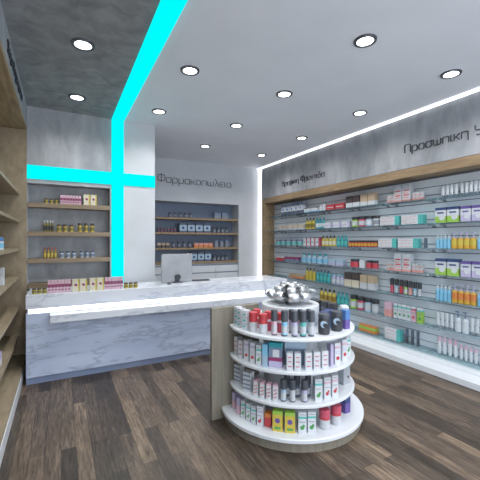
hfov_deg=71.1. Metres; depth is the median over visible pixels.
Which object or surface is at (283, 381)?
vial
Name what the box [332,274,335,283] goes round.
bottle
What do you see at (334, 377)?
carton
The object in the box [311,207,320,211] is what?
carton
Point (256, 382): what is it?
carton
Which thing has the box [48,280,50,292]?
carton
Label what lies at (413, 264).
carton
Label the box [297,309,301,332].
vial
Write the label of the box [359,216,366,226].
jar
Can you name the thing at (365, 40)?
recessed light
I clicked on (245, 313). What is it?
carton
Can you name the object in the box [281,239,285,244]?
jar
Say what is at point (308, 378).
vial
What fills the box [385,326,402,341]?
box
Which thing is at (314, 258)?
bottle
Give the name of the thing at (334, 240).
bottle
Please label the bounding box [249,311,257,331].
canister
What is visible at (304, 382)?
vial
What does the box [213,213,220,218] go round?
box
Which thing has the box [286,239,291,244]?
jar
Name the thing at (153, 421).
floor
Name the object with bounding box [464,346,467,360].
tube
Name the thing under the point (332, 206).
carton
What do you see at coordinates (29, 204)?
wall shelf
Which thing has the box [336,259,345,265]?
carton
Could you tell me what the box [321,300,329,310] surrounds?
jar
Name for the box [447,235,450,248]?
pump bottle
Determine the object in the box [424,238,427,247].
divider
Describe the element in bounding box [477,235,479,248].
pump bottle
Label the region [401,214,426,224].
box
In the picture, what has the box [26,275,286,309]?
countertop
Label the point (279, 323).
canister
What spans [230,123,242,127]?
recessed light
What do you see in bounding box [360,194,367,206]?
carton
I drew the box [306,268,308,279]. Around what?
bottle
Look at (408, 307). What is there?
carton
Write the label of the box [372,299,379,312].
jar
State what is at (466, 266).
carton
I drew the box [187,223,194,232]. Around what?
box
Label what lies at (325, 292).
bottle
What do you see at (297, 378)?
vial
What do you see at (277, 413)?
carton
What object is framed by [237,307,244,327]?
carton
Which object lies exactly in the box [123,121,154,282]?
column
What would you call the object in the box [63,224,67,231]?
honey jar
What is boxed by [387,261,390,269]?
carton
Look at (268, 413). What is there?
carton
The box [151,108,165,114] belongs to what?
recessed light
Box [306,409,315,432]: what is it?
carton
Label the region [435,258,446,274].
carton
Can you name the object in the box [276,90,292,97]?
recessed light
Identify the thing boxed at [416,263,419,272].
carton
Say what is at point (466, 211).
carton
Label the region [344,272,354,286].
carton
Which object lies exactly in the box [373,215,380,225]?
jar
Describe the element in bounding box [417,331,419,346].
carton
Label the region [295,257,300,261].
carton
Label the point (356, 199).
carton
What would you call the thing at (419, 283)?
vial
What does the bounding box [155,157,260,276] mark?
wall
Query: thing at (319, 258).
bottle
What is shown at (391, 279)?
vial
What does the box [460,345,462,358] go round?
tube
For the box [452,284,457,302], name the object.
pump bottle
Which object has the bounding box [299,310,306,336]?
vial
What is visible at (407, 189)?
carton
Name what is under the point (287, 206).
carton
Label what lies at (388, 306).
carton
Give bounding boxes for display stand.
[210,299,363,452]
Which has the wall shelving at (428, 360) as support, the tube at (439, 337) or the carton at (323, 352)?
the tube at (439, 337)
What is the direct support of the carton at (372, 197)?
on the wall shelving at (428, 360)
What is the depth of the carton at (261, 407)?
2.53 m
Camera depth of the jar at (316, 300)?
3.23 m
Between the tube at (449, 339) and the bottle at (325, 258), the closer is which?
the tube at (449, 339)
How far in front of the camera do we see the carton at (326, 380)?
2.53 m
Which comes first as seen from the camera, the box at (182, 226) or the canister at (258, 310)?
the canister at (258, 310)
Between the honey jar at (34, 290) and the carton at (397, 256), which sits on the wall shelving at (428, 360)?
the carton at (397, 256)
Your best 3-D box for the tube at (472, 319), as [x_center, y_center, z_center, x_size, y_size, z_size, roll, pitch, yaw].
[2.624,0.963,3.794,0.022,0.194,0.038,0,0,-28]
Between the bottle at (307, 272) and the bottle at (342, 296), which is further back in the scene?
the bottle at (307, 272)
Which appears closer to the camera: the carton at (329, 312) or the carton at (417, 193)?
the carton at (329, 312)
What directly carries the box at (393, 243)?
on the wall shelving at (428, 360)
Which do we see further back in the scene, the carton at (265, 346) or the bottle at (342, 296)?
the bottle at (342, 296)
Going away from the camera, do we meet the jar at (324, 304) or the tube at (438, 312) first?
the jar at (324, 304)
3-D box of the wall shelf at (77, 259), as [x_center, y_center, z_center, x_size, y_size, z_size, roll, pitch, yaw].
[-2.186,0.242,4.331,0.928,0.055,0.200,0,0,-28]
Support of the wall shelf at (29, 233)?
attached to the wall at (55, 138)
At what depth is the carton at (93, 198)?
4.38 m
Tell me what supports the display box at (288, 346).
on the display stand
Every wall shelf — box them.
[27,202,109,210]
[27,231,109,236]
[27,257,109,263]
[27,279,104,288]
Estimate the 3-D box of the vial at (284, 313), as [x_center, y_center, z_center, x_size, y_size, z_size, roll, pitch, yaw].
[0.334,0.615,2.519,0.052,0.190,0.051,0,0,11]
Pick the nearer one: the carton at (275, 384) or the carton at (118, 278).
the carton at (275, 384)
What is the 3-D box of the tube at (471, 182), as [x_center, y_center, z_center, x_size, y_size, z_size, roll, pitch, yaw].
[2.618,-0.603,3.805,0.021,0.146,0.036,0,0,-28]
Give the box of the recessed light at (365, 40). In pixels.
[353,33,376,47]
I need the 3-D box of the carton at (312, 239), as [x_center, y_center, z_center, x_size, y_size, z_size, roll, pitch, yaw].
[1.368,0.017,6.151,0.081,0.146,0.104,0,0,-28]
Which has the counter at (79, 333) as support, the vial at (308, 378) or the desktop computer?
the desktop computer
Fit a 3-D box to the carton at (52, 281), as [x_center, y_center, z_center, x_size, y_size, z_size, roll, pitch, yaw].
[-2.028,0.492,3.638,0.027,0.135,0.031,0,0,-28]
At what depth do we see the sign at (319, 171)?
6.20 m
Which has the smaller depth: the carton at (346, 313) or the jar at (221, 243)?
the carton at (346, 313)
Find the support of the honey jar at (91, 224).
on the wall shelf at (29, 233)
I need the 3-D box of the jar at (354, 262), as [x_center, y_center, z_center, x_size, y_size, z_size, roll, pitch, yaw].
[1.822,0.347,5.300,0.152,0.126,0.156,0,0,-28]
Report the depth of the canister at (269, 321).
2.65 m
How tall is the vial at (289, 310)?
0.180 m
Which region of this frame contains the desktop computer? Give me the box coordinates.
[161,254,191,282]
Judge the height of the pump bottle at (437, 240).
0.157 m
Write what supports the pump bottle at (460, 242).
on the wall shelving at (428, 360)
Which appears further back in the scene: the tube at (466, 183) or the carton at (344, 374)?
the tube at (466, 183)
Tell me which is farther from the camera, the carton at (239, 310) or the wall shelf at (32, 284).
the wall shelf at (32, 284)
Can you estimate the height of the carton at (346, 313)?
0.150 m
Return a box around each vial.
[271,309,277,335]
[280,378,286,401]
[281,310,287,336]
[284,375,289,396]
[288,309,292,332]
[289,379,295,402]
[291,310,297,336]
[294,376,299,396]
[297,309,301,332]
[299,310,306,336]
[301,379,307,402]
[305,375,310,396]
[306,309,310,332]
[308,310,314,336]
[390,278,393,292]
[395,279,398,293]
[399,279,402,293]
[404,280,407,294]
[408,281,412,295]
[413,282,416,296]
[418,282,421,296]
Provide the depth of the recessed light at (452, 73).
3.26 m
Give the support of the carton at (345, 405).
on the display stand
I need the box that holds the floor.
[0,340,479,479]
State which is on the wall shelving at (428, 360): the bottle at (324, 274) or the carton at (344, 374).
the bottle at (324, 274)
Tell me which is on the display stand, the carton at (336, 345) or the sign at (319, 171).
the carton at (336, 345)
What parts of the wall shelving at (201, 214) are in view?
drawer, drawer, shelf, shelf, shelf, drawer, drawer, drawer, drawer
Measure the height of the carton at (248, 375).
0.150 m
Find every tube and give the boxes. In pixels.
[436,311,439,326]
[438,336,441,352]
[441,185,444,197]
[441,312,443,327]
[443,337,446,354]
[445,313,448,328]
[446,185,448,196]
[448,338,451,355]
[450,184,452,196]
[450,314,452,329]
[454,184,457,195]
[454,340,457,357]
[460,182,463,194]
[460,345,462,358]
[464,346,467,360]
[465,182,467,194]
[469,181,472,193]
[469,347,472,361]
[471,317,473,334]
[474,180,477,193]
[474,348,477,363]
[475,318,478,335]
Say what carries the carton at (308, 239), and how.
on the wall shelving at (428, 360)
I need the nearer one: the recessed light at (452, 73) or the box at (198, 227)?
the recessed light at (452, 73)
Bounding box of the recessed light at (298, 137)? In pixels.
[296,136,307,139]
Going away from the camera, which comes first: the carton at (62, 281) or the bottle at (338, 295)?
the carton at (62, 281)
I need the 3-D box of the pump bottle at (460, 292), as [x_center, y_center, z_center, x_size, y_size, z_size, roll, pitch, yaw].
[2.567,0.616,3.902,0.052,0.218,0.067,0,0,-28]
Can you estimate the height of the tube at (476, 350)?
0.163 m
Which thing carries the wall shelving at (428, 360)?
on the floor
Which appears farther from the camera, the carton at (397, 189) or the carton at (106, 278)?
the carton at (397, 189)
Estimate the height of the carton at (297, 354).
0.125 m
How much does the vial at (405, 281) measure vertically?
0.194 m
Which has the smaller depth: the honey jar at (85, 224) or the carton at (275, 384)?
the carton at (275, 384)
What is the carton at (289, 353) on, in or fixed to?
on the display stand
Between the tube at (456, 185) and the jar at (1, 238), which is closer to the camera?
the jar at (1, 238)
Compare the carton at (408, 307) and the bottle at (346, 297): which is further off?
the bottle at (346, 297)
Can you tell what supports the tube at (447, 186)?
on the wall shelving at (428, 360)
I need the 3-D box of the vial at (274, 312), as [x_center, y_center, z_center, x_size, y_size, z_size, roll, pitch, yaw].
[0.260,0.615,2.543,0.052,0.190,0.051,0,0,16]
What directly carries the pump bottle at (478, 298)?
on the wall shelving at (428, 360)
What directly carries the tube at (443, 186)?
on the wall shelving at (428, 360)
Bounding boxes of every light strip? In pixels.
[27,0,187,281]
[257,87,479,275]
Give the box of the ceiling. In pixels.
[1,0,479,168]
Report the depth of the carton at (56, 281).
3.64 m
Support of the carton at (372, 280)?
on the wall shelving at (428, 360)
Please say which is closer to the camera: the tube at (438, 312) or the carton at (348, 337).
the carton at (348, 337)
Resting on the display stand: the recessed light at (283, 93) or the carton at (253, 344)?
the carton at (253, 344)
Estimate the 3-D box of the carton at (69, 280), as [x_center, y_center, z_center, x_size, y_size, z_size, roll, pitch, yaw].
[-1.887,0.492,3.713,0.027,0.135,0.031,0,0,-28]
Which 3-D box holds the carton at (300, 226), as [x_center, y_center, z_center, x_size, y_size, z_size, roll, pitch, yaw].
[1.194,-0.270,6.479,0.080,0.100,0.150,0,0,-28]
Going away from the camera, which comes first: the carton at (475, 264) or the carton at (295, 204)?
the carton at (475, 264)
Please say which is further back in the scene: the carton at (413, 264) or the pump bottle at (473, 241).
the carton at (413, 264)
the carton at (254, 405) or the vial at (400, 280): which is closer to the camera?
the carton at (254, 405)
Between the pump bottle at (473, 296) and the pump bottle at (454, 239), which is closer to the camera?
the pump bottle at (473, 296)
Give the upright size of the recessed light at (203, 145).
0.012 m
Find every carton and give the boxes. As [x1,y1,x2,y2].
[0,267,4,285]
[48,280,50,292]
[51,280,53,292]
[55,280,57,292]
[58,280,60,292]
[61,280,63,291]
[68,279,70,291]
[72,279,78,291]
[80,279,86,290]
[83,194,89,204]
[89,278,96,290]
[90,195,96,204]
[97,278,103,289]
[105,277,107,289]
[108,277,110,288]
[111,277,113,288]
[114,277,116,288]
[117,277,119,288]
[120,276,122,288]
[232,391,239,408]
[234,306,241,325]
[234,335,241,354]
[234,363,244,383]
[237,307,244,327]
[237,395,243,414]
[238,338,245,358]
[241,398,248,418]
[242,309,249,329]
[243,369,253,391]
[244,339,251,360]
[246,400,253,421]
[250,341,257,363]
[251,402,258,423]
[253,377,260,396]
[256,343,262,365]
[257,403,264,427]
[260,379,266,398]
[262,342,268,366]
[265,410,272,427]
[266,381,272,399]
[272,407,282,431]
[273,382,278,401]
[281,205,286,215]
[285,204,289,214]
[285,409,294,433]
[287,351,292,370]
[290,203,295,214]
[294,202,297,213]
[294,351,300,370]
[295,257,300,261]
[298,202,305,213]
[298,224,305,229]
[298,409,306,433]
[303,238,306,245]
[304,208,312,212]
[304,350,311,370]
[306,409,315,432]
[307,238,310,245]
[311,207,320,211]
[311,238,314,245]
[312,350,319,369]
[313,376,321,401]
[315,238,322,245]
[319,310,330,327]
[319,349,327,368]
[321,375,330,399]
[324,222,332,227]
[326,204,336,210]
[327,342,332,366]
[328,259,335,264]
[328,372,337,397]
[331,341,340,364]
[333,222,340,227]
[335,203,347,209]
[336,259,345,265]
[337,338,346,360]
[338,366,349,384]
[340,309,349,328]
[340,397,349,413]
[341,221,351,227]
[343,335,350,355]
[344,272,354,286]
[346,196,353,207]
[352,273,361,287]
[353,195,359,207]
[359,260,366,267]
[359,323,378,333]
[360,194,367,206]
[360,274,366,288]
[367,275,377,289]
[368,193,377,205]
[384,301,394,316]
[387,195,390,203]
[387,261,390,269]
[393,303,398,317]
[394,185,401,202]
[394,253,401,270]
[398,304,403,318]
[402,184,413,201]
[402,253,413,271]
[402,305,406,319]
[406,305,410,320]
[406,329,408,342]
[411,306,417,321]
[411,330,413,344]
[412,192,416,200]
[412,263,415,271]
[416,191,419,199]
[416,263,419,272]
[417,307,424,323]
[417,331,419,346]
[420,191,424,199]
[420,264,424,272]
[435,207,446,222]
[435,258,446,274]
[447,206,460,222]
[447,259,461,275]
[461,205,474,221]
[461,261,472,276]
[472,205,479,221]
[472,261,479,277]
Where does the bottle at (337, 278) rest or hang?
on the wall shelving at (428, 360)
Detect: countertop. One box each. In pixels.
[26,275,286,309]
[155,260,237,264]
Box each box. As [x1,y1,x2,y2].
[179,223,186,231]
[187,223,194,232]
[190,252,196,261]
[195,224,202,232]
[197,252,203,260]
[203,224,209,232]
[204,252,210,260]
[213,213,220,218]
[221,213,227,218]
[269,340,282,367]
[284,342,305,364]
[378,239,397,247]
[380,216,400,225]
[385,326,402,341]
[398,239,420,247]
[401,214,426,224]
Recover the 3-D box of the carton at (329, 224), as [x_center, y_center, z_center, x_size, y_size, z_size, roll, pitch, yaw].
[1.551,-0.269,5.808,0.081,0.099,0.180,0,0,-28]
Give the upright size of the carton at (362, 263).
0.122 m
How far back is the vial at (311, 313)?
2.50 m
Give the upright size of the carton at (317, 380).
0.165 m
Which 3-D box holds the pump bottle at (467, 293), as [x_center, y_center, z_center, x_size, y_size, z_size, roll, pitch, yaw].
[2.599,0.616,3.842,0.052,0.218,0.067,0,0,-28]
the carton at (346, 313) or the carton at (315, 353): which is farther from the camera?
the carton at (346, 313)
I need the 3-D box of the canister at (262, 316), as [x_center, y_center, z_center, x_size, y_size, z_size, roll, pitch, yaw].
[0.178,0.635,2.594,0.068,0.150,0.068,0,0,23]
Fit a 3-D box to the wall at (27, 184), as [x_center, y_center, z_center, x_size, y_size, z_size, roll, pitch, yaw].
[-1.823,-0.065,1.975,0.640,3.130,8.400,0,0,-28]
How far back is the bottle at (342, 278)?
5.53 m
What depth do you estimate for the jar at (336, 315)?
2.63 m
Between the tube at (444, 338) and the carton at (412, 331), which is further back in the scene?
the carton at (412, 331)
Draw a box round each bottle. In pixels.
[301,253,305,262]
[306,253,311,262]
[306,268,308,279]
[309,268,311,279]
[312,253,316,263]
[312,268,315,280]
[316,269,319,280]
[317,254,322,263]
[320,270,322,281]
[320,288,323,300]
[323,254,328,264]
[323,270,326,281]
[324,288,327,300]
[325,236,328,245]
[327,271,330,282]
[328,289,331,301]
[332,236,335,245]
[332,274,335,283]
[332,290,335,301]
[336,274,339,284]
[337,291,340,304]
[340,235,343,245]
[340,275,343,284]
[341,292,344,304]
[344,235,347,246]
[345,293,348,306]
[436,236,439,247]
[436,285,439,299]
[439,235,442,247]
[440,285,442,300]
[443,235,446,247]
[443,285,446,300]
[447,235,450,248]
[447,286,451,301]
[451,233,457,248]
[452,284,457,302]
[455,311,460,331]
[457,232,463,248]
[458,285,463,303]
[462,312,468,333]
[464,232,469,248]
[464,285,469,304]
[470,232,476,248]
[470,286,476,305]
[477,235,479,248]
[477,290,479,306]
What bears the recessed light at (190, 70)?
in the ceiling
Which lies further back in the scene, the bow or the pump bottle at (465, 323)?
the pump bottle at (465, 323)
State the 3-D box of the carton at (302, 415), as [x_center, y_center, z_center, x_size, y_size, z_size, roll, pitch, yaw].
[0.456,1.325,2.470,0.058,0.150,0.061,0,0,3]
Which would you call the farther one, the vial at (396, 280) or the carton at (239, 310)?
the vial at (396, 280)
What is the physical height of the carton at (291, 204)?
0.220 m
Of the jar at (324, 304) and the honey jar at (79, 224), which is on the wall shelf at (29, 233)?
the honey jar at (79, 224)
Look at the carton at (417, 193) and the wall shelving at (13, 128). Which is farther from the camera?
the carton at (417, 193)
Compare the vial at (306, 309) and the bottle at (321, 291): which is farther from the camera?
the bottle at (321, 291)
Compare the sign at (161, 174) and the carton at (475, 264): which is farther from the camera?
the sign at (161, 174)
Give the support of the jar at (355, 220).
on the wall shelving at (428, 360)
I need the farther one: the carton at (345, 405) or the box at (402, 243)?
the box at (402, 243)
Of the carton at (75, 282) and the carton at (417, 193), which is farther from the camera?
the carton at (417, 193)
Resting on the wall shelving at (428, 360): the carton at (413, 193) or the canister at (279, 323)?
the carton at (413, 193)
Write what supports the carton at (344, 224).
on the wall shelving at (428, 360)
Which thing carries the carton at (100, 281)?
on the counter at (79, 333)
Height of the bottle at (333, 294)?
0.226 m
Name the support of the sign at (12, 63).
attached to the wall at (27, 184)
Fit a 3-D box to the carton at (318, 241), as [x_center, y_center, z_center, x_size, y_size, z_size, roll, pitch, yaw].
[1.423,0.017,6.049,0.081,0.146,0.104,0,0,-28]
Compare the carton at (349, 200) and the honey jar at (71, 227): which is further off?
the carton at (349, 200)
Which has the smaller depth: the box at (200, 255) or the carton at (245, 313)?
the carton at (245, 313)
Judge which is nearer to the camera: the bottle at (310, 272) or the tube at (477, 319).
the tube at (477, 319)
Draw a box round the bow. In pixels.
[264,281,315,305]
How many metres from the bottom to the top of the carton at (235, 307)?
0.155 m
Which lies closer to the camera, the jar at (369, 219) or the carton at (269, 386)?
the carton at (269, 386)
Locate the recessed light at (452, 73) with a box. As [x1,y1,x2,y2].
[440,69,461,78]
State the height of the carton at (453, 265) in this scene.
0.197 m
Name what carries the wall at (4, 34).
attached to the wall at (27, 184)
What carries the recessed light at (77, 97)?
in the ceiling
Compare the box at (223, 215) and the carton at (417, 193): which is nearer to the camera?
the carton at (417, 193)
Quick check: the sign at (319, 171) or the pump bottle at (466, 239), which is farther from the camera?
the sign at (319, 171)
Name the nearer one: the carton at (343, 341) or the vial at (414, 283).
the carton at (343, 341)
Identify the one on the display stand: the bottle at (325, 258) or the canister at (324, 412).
the canister at (324, 412)
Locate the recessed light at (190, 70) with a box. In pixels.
[180,65,199,75]
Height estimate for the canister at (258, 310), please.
0.150 m
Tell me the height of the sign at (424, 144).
0.143 m
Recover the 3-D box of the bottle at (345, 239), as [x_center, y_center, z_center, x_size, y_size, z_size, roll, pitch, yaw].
[1.727,-0.001,5.479,0.043,0.181,0.074,0,0,-28]
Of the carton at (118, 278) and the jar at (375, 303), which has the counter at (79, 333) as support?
the carton at (118, 278)
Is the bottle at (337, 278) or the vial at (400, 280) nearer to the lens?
the vial at (400, 280)
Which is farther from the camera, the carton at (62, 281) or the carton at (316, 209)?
the carton at (316, 209)
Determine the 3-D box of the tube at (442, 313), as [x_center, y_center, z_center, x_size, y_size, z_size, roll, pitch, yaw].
[2.466,0.964,4.091,0.024,0.193,0.040,0,0,-28]
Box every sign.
[7,39,22,100]
[157,173,230,187]
[282,171,323,187]
[404,125,479,153]
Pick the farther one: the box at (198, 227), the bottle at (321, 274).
the box at (198, 227)
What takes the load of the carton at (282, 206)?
on the wall shelving at (428, 360)
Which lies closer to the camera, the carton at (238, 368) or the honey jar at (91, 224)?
the carton at (238, 368)
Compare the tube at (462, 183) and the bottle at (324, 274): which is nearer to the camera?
the tube at (462, 183)
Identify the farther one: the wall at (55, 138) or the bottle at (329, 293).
the bottle at (329, 293)
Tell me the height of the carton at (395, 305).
0.196 m
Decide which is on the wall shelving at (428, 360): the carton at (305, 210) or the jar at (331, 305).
the carton at (305, 210)
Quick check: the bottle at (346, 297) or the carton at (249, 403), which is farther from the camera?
the bottle at (346, 297)
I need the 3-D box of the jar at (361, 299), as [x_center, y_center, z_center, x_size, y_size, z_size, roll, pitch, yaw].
[1.877,0.960,5.197,0.114,0.200,0.117,0,0,-28]
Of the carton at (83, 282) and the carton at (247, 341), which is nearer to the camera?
the carton at (247, 341)
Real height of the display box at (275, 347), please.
0.185 m
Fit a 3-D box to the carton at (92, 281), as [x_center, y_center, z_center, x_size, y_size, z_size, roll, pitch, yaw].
[-1.674,0.492,3.827,0.071,0.136,0.058,0,0,-28]
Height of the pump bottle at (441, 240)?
0.157 m
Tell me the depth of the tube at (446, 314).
4.03 m
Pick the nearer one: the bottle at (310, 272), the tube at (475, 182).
the tube at (475, 182)
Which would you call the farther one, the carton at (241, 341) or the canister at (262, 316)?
the carton at (241, 341)
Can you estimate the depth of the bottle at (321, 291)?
5.96 m
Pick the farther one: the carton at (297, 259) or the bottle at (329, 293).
the carton at (297, 259)
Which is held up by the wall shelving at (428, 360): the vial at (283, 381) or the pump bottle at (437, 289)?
the pump bottle at (437, 289)
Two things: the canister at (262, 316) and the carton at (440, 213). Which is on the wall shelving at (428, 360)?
the carton at (440, 213)
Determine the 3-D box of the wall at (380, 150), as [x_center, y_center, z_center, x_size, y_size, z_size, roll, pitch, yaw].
[2.436,-0.065,4.244,0.410,3.130,8.400,0,0,-28]
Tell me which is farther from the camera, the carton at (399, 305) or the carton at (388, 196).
the carton at (388, 196)
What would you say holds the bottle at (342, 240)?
on the wall shelving at (428, 360)
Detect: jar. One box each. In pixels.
[0,237,3,249]
[32,288,36,293]
[57,224,60,231]
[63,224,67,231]
[69,225,73,231]
[78,223,81,231]
[84,223,87,231]
[90,223,93,231]
[219,241,223,246]
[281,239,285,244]
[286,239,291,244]
[292,239,297,245]
[297,239,302,245]
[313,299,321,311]
[318,312,329,334]
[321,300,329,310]
[328,302,337,309]
[331,310,342,331]
[350,259,360,266]
[350,294,357,308]
[352,217,358,226]
[357,296,364,309]
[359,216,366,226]
[365,298,371,311]
[366,216,372,226]
[366,260,372,267]
[372,261,378,268]
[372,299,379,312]
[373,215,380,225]
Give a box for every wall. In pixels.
[0,0,26,125]
[11,184,27,356]
[27,106,110,310]
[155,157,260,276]
[262,91,479,364]
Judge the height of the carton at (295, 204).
0.220 m
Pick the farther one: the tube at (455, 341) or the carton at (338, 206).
the carton at (338, 206)
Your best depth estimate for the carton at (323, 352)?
2.51 m
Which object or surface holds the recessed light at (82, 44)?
in the ceiling
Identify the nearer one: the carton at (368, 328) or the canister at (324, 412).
the canister at (324, 412)
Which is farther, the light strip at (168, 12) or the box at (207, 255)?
the box at (207, 255)
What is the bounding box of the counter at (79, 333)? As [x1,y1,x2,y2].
[26,275,286,384]
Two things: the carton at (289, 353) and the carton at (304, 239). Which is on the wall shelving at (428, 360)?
the carton at (304, 239)
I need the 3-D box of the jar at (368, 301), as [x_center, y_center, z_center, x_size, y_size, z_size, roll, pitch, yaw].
[1.942,0.962,5.075,0.108,0.196,0.111,0,0,-28]
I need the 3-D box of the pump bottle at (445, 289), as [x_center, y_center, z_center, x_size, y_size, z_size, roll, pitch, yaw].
[2.483,0.631,4.059,0.040,0.187,0.046,0,0,-28]
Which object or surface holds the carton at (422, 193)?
on the wall shelving at (428, 360)
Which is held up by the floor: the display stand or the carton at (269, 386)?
the display stand
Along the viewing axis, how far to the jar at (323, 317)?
2.54 m
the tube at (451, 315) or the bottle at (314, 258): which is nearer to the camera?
the tube at (451, 315)
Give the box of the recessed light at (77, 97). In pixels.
[68,93,85,100]
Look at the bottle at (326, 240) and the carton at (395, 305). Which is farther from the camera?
the bottle at (326, 240)
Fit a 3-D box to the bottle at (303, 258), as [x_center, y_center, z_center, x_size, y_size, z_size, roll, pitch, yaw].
[1.225,0.319,6.420,0.078,0.183,0.134,0,0,-28]
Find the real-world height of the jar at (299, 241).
0.122 m
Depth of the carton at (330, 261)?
5.70 m
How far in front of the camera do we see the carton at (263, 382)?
2.55 m
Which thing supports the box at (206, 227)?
on the wall shelving at (201, 214)
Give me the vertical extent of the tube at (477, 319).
0.194 m
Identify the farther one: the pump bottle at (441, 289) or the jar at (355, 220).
the jar at (355, 220)
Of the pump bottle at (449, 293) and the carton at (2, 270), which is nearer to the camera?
the carton at (2, 270)
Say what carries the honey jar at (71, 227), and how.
on the wall shelf at (29, 233)
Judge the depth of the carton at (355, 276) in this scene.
5.23 m
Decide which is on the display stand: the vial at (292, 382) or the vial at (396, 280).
the vial at (292, 382)
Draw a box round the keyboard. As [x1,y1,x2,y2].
[192,279,209,281]
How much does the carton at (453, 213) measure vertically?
0.185 m
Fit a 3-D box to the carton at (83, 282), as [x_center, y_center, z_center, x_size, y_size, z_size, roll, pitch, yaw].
[-1.762,0.493,3.780,0.071,0.133,0.058,0,0,-28]
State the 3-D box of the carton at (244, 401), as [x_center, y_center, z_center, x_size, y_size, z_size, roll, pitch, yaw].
[0.040,1.333,2.682,0.038,0.135,0.061,0,0,33]
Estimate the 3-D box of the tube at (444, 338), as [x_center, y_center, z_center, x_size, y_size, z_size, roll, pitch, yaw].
[2.479,1.268,4.067,0.030,0.203,0.044,0,0,-28]
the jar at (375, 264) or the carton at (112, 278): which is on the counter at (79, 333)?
the carton at (112, 278)
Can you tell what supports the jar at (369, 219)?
on the wall shelving at (428, 360)
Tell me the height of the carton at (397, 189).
0.223 m
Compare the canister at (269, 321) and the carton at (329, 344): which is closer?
the carton at (329, 344)
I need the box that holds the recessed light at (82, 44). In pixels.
[71,37,94,51]
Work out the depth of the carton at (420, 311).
4.32 m
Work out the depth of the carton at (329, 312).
2.75 m
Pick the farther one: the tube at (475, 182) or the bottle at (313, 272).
the bottle at (313, 272)
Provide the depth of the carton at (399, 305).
4.57 m
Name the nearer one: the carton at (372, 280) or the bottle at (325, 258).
the carton at (372, 280)
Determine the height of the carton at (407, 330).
0.191 m
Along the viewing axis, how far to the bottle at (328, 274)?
5.80 m
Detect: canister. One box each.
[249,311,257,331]
[253,308,260,327]
[259,313,266,333]
[265,311,271,330]
[277,312,281,332]
[319,407,329,429]
[330,403,340,425]
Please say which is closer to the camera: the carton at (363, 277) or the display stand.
the display stand
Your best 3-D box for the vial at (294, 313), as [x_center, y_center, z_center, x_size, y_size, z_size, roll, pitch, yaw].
[0.407,0.615,2.507,0.052,0.190,0.051,0,0,6]
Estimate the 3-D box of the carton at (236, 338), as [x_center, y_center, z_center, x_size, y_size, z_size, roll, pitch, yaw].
[-0.016,0.879,2.843,0.038,0.145,0.061,0,0,45]
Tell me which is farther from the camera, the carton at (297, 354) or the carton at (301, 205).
the carton at (301, 205)
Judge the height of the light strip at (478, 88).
3.128 m
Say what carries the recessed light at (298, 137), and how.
in the ceiling
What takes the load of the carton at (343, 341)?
on the display stand
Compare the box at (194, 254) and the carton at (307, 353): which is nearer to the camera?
the carton at (307, 353)
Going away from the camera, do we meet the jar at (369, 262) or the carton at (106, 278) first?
the carton at (106, 278)
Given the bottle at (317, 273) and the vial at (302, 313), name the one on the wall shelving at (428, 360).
the bottle at (317, 273)
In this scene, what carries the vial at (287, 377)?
on the display stand
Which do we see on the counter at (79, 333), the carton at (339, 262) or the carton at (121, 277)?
the carton at (121, 277)
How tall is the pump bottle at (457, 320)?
0.242 m
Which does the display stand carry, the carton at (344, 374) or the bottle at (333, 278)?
the carton at (344, 374)
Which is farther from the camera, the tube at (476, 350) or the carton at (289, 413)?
the tube at (476, 350)
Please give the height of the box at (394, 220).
0.121 m
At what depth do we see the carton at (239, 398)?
2.71 m
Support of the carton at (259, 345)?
on the display stand
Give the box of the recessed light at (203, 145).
[200,144,209,147]
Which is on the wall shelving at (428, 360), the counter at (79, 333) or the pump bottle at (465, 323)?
the pump bottle at (465, 323)
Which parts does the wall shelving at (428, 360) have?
frame post, board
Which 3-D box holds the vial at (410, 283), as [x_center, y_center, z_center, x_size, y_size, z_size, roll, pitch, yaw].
[2.267,0.629,4.466,0.050,0.192,0.051,0,0,-28]
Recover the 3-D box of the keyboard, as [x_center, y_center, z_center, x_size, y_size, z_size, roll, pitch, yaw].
[-0.552,0.551,4.737,0.240,0.018,0.100,0,0,-28]
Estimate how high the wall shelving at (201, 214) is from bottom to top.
2.288 m
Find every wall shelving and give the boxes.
[0,39,26,465]
[155,202,237,280]
[262,154,479,391]
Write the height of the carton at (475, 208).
0.179 m
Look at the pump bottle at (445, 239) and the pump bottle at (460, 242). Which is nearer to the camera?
the pump bottle at (460, 242)
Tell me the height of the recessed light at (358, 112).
0.012 m
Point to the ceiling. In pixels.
(245, 52)
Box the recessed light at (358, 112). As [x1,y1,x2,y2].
[352,110,367,115]
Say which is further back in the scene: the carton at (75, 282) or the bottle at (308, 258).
the bottle at (308, 258)
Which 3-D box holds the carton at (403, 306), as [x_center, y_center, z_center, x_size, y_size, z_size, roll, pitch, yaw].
[2.229,0.962,4.535,0.049,0.196,0.060,0,0,-28]
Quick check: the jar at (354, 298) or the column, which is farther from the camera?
the jar at (354, 298)
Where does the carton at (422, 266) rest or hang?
on the wall shelving at (428, 360)
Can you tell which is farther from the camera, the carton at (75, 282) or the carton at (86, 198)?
the carton at (86, 198)
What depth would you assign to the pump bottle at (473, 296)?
3.77 m
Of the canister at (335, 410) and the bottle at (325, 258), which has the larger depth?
the bottle at (325, 258)
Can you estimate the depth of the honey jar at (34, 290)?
3.55 m
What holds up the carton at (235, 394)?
on the display stand
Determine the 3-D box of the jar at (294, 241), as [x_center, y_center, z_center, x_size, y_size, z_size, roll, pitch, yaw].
[1.089,0.029,6.675,0.125,0.122,0.128,0,0,-28]
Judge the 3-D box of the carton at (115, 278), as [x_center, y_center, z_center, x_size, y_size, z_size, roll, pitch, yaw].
[-1.460,0.490,3.941,0.028,0.139,0.031,0,0,-28]
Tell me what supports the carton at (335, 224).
on the wall shelving at (428, 360)
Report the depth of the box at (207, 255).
7.10 m
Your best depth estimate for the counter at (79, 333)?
3.92 m
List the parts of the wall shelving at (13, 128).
shelf, shelf, shelf, shelf, shelf, shelf, panel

